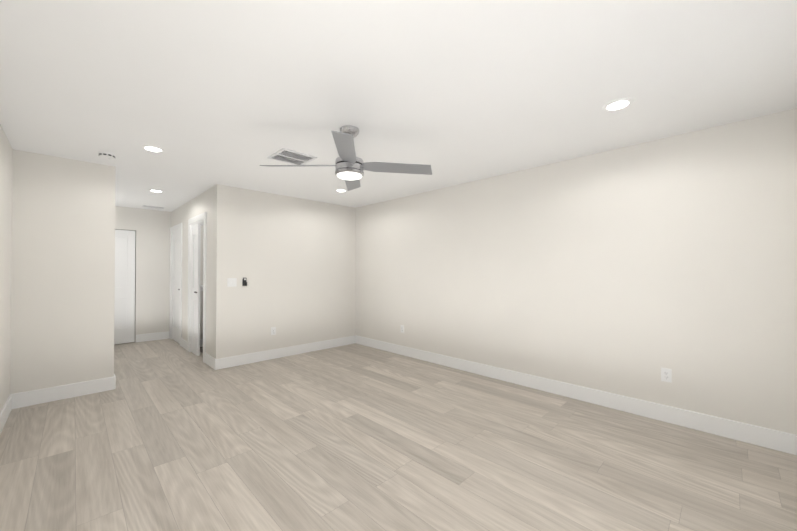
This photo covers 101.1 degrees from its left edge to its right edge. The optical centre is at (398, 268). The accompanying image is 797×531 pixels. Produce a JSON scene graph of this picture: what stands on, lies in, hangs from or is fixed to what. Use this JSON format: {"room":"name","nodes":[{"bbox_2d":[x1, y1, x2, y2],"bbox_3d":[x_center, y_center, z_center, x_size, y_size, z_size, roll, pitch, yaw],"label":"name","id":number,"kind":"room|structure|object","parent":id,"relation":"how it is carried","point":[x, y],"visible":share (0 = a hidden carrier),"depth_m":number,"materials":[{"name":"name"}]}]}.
{"room":"empty living room","nodes":[
{"label":"empty living room","id":0,"kind":"room"},
{"bbox_2d":[0,125,12,412],"bbox_3d":[-1.874,0.079,1.217,0.120,2.440,5.360,1,-1,-45],"label":"wall","id":1,"kind":"structure","parent":0,"point":[6,156],"depth_m":2.81,"materials":[{"name":"beige paint"}]},
{"bbox_2d":[0,393,15,433],"bbox_3d":[-1.828,1.229,1.252,0.017,0.140,5.120,1,-1,-45],"label":"baseboard","id":2,"kind":"structure","parent":1,"relation":"attached to","point":[10,404],"depth_m":2.86,"materials":[{"name":"white paint"}]},
{"bbox_2d":[115,206,170,342],"bbox_3d":[-4.451,0.128,6.351,2.650,2.440,0.120,1,-1,-45],"label":"wall","id":3,"kind":"structure","parent":0,"point":[151,228],"depth_m":6.10,"materials":[{"name":"beige paint"}]},
{"bbox_2d":[114,230,134,344],"bbox_3d":[-5.040,0.325,5.685,0.742,2.020,0.098,1,-1,-45],"label":"end door","id":4,"kind":"structure","parent":3,"relation":"in","point":[124,317],"depth_m":5.86,"materials":[{"name":"white paint"}]},
{"bbox_2d":[136,331,168,342],"bbox_3d":[-4.580,1.275,6.118,0.508,0.140,0.014,1,-1,-45],"label":"baseboard","id":5,"kind":"structure","parent":3,"relation":"attached to","point":[160,335],"depth_m":6.11,"materials":[{"name":"white paint"}]},
{"bbox_2d":[10,149,355,393],"bbox_3d":[-2.246,0.110,4.539,4.030,2.440,0.120,1,-1,-45],"label":"wall","id":6,"kind":"structure","parent":0,"point":[63,273],"depth_m":3.54,"materials":[{"name":"beige paint"}]},
{"bbox_2d":[16,375,115,407],"bbox_3d":[-3.352,1.249,3.336,0.726,0.140,0.020,1,-1,-45],"label":"baseboard","id":7,"kind":"structure","parent":6,"relation":"attached to","point":[34,397],"depth_m":3.31,"materials":[{"name":"white paint"}]},
{"bbox_2d":[227,278,236,286],"bbox_3d":[-2.252,0.190,4.438,0.116,0.114,0.014,1,-1,-45],"label":"switch plate","id":8,"kind":"object","parent":6,"relation":"attached to","point":[231,282],"visible":1,"depth_m":4.43,"materials":[{"name":"white plastic"}]},
{"bbox_2d":[242,278,246,285],"bbox_3d":[-2.133,0.185,4.548,0.054,0.112,0.024,1,-1,-45],"label":"remote","id":9,"kind":"object","parent":6,"relation":"attached to","point":[244,282],"visible":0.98,"depth_m":4.54,"materials":[{"name":"black plastic"}]},
{"bbox_2d":[271,327,275,334],"bbox_3d":[-1.845,0.923,4.837,0.070,0.114,0.010,1,-1,-45],"label":"electrical outlet","id":10,"kind":"object","parent":6,"relation":"attached to","point":[273,330],"visible":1,"depth_m":4.83,"materials":[{"name":"white plastic"}]},
{"bbox_2d":[215,335,355,369],"bbox_3d":[-1.597,1.266,5.075,2.251,0.140,0.017,1,-1,-45],"label":"baseboard","id":11,"kind":"structure","parent":6,"relation":"attached to","point":[232,361],"depth_m":4.89,"materials":[{"name":"white paint"}]},
{"bbox_2d":[171,184,226,358],"bbox_3d":[-3.349,0.118,5.360,0.120,2.440,2.840,1,-1,-45],"label":"wall","id":12,"kind":"structure","parent":0,"point":[212,202],"depth_m":4.43,"materials":[{"name":"beige paint"}]},
{"bbox_2d":[172,231,179,342],"bbox_3d":[-4.047,0.331,5.993,0.058,2.013,0.727,1,-1,-45],"label":"hall door","id":13,"kind":"structure","parent":12,"relation":"in","point":[176,290],"depth_m":6.05,"materials":[{"name":"white paint"}]},
{"bbox_2d":[169,223,182,345],"bbox_3d":[-4.021,0.278,6.037,0.156,2.133,0.930,1,-1,-45],"label":"door frame","id":14,"kind":"structure","parent":12,"relation":"attached to","point":[175,228],"depth_m":6.08,"materials":[{"name":"white paint"}]},
{"bbox_2d":[181,338,187,350],"bbox_3d":[-3.572,1.269,5.479,0.014,0.140,0.480,1,-1,-45],"label":"baseboard","id":15,"kind":"structure","parent":12,"relation":"attached to","point":[184,343],"depth_m":5.46,"materials":[{"name":"white paint"}]},
{"bbox_2d":[191,223,200,355],"bbox_3d":[-3.175,0.323,5.113,0.058,2.014,0.388,1,-1,-45],"label":"hall door","id":16,"kind":"structure","parent":12,"relation":"in","point":[195,286],"depth_m":5.06,"materials":[{"name":"white paint"}]},
{"bbox_2d":[188,212,206,362],"bbox_3d":[-3.014,0.269,5.021,0.156,2.133,0.970,1,-1,-45],"label":"door frame","id":17,"kind":"structure","parent":12,"relation":"attached to","point":[201,219],"depth_m":4.85,"materials":[{"name":"white paint"}]},
{"bbox_2d":[205,353,214,369],"bbox_3d":[-2.558,1.260,4.457,0.014,0.140,0.460,1,-1,-45],"label":"baseboard","id":18,"kind":"structure","parent":12,"relation":"attached to","point":[209,360],"depth_m":4.43,"materials":[{"name":"white paint"}]},
{"bbox_2d":[200,226,202,338],"bbox_3d":[-3.141,0.124,5.918,0.960,2.440,0.120,1,-1,-45],"label":"wall","id":19,"kind":"structure","parent":0,"point":[201,303],"depth_m":5.60,"materials":[{"name":"beige paint"}]},
{"bbox_2d":[0,339,796,530],"bbox_3d":[-0.378,1.382,4.689,7.150,0.100,8.200,1,-1,-45],"label":"floor","id":20,"kind":"structure","parent":0,"point":[168,435],"depth_m":2.26,"materials":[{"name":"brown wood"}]},
{"bbox_2d":[0,0,796,211],"bbox_3d":[-0.378,-1.168,4.713,7.150,0.120,8.200,1,-1,-45],"label":"ceiling","id":21,"kind":"structure","parent":0,"point":[205,95],"depth_m":2.00,"materials":[{"name":"white paint"}]},
{"bbox_2d":[98,152,115,159],"bbox_3d":[-2.863,-1.102,3.220,0.132,0.040,0.132,1,-1,-45],"label":"smoke detector","id":22,"kind":"object","parent":21,"relation":"attached to","point":[107,155],"visible":1,"depth_m":3.19,"materials":[{"name":"white plastic"}]},
{"bbox_2d":[141,145,164,152],"bbox_3d":[-2.305,-1.120,3.083,0.180,0.007,0.180,1,-1,-45],"label":"recessed light","id":23,"kind":"object","parent":21,"relation":"in","point":[152,148],"visible":1,"depth_m":3.07,"materials":[{"name":"white paint"}]},
{"bbox_2d":[142,205,163,208],"bbox_3d":[-4.365,-1.093,5.842,0.300,0.009,0.100,1,-1,-45],"label":"ceiling vent","id":24,"kind":"object","parent":21,"relation":"in","point":[153,207],"visible":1,"depth_m":5.86,"materials":[{"name":"white metal"}]},
{"bbox_2d":[149,189,163,192],"bbox_3d":[-3.465,-1.105,4.693,0.180,0.007,0.180,1,-1,-45],"label":"recessed light","id":25,"kind":"object","parent":21,"relation":"in","point":[156,191],"visible":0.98,"depth_m":4.70,"materials":[{"name":"white paint"}]},
{"bbox_2d":[267,148,316,164],"bbox_3d":[-1.073,-1.117,3.312,0.360,0.009,0.360,1,-1,-45],"label":"ceiling vent","id":26,"kind":"object","parent":21,"relation":"in","point":[288,156],"visible":0.98,"depth_m":3.29,"materials":[{"name":"white metal"}]},
{"bbox_2d":[335,189,347,191],"bbox_3d":[-0.813,-1.105,4.661,0.180,0.007,0.180,1,-1,-45],"label":"recessed light","id":27,"kind":"object","parent":21,"relation":"in","point":[341,190],"visible":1,"depth_m":4.66,"materials":[{"name":"white paint"}]},
{"bbox_2d":[260,125,431,190],"bbox_3d":[-0.397,-0.928,2.663,1.039,0.399,1.039,0,-1,39],"label":"ceiling fan","id":28,"kind":"object","parent":21,"relation":"hanging from","point":[350,167],"visible":1,"depth_m":2.61,"materials":[{"name":"silver metal"}]},
{"bbox_2d":[603,98,633,111],"bbox_3d":[1.517,-1.128,2.268,0.180,0.007,0.180,1,-1,-45],"label":"recessed light","id":29,"kind":"object","parent":21,"relation":"in","point":[618,104],"visible":1,"depth_m":2.26,"materials":[{"name":"white paint"}]},
{"bbox_2d":[356,108,796,434],"bbox_3d":[1.073,0.107,4.139,0.120,2.440,5.360,1,-1,-45],"label":"wall","id":30,"kind":"structure","parent":0,"point":[631,271],"depth_m":3.04,"materials":[{"name":"beige paint"}]},
{"bbox_2d":[356,335,796,454],"bbox_3d":[1.027,1.256,4.083,0.017,0.140,5.120,1,-1,-45],"label":"baseboard","id":31,"kind":"structure","parent":30,"relation":"attached to","point":[760,436],"depth_m":3.02,"materials":[{"name":"white paint"}]},
{"bbox_2d":[661,368,671,382],"bbox_3d":[2.293,0.914,2.809,0.010,0.114,0.070,1,-1,-45],"label":"outlet","id":32,"kind":"object","parent":30,"relation":"attached to","point":[666,374],"visible":1,"depth_m":2.81,"materials":[{"name":"white plastic"}]}
]}

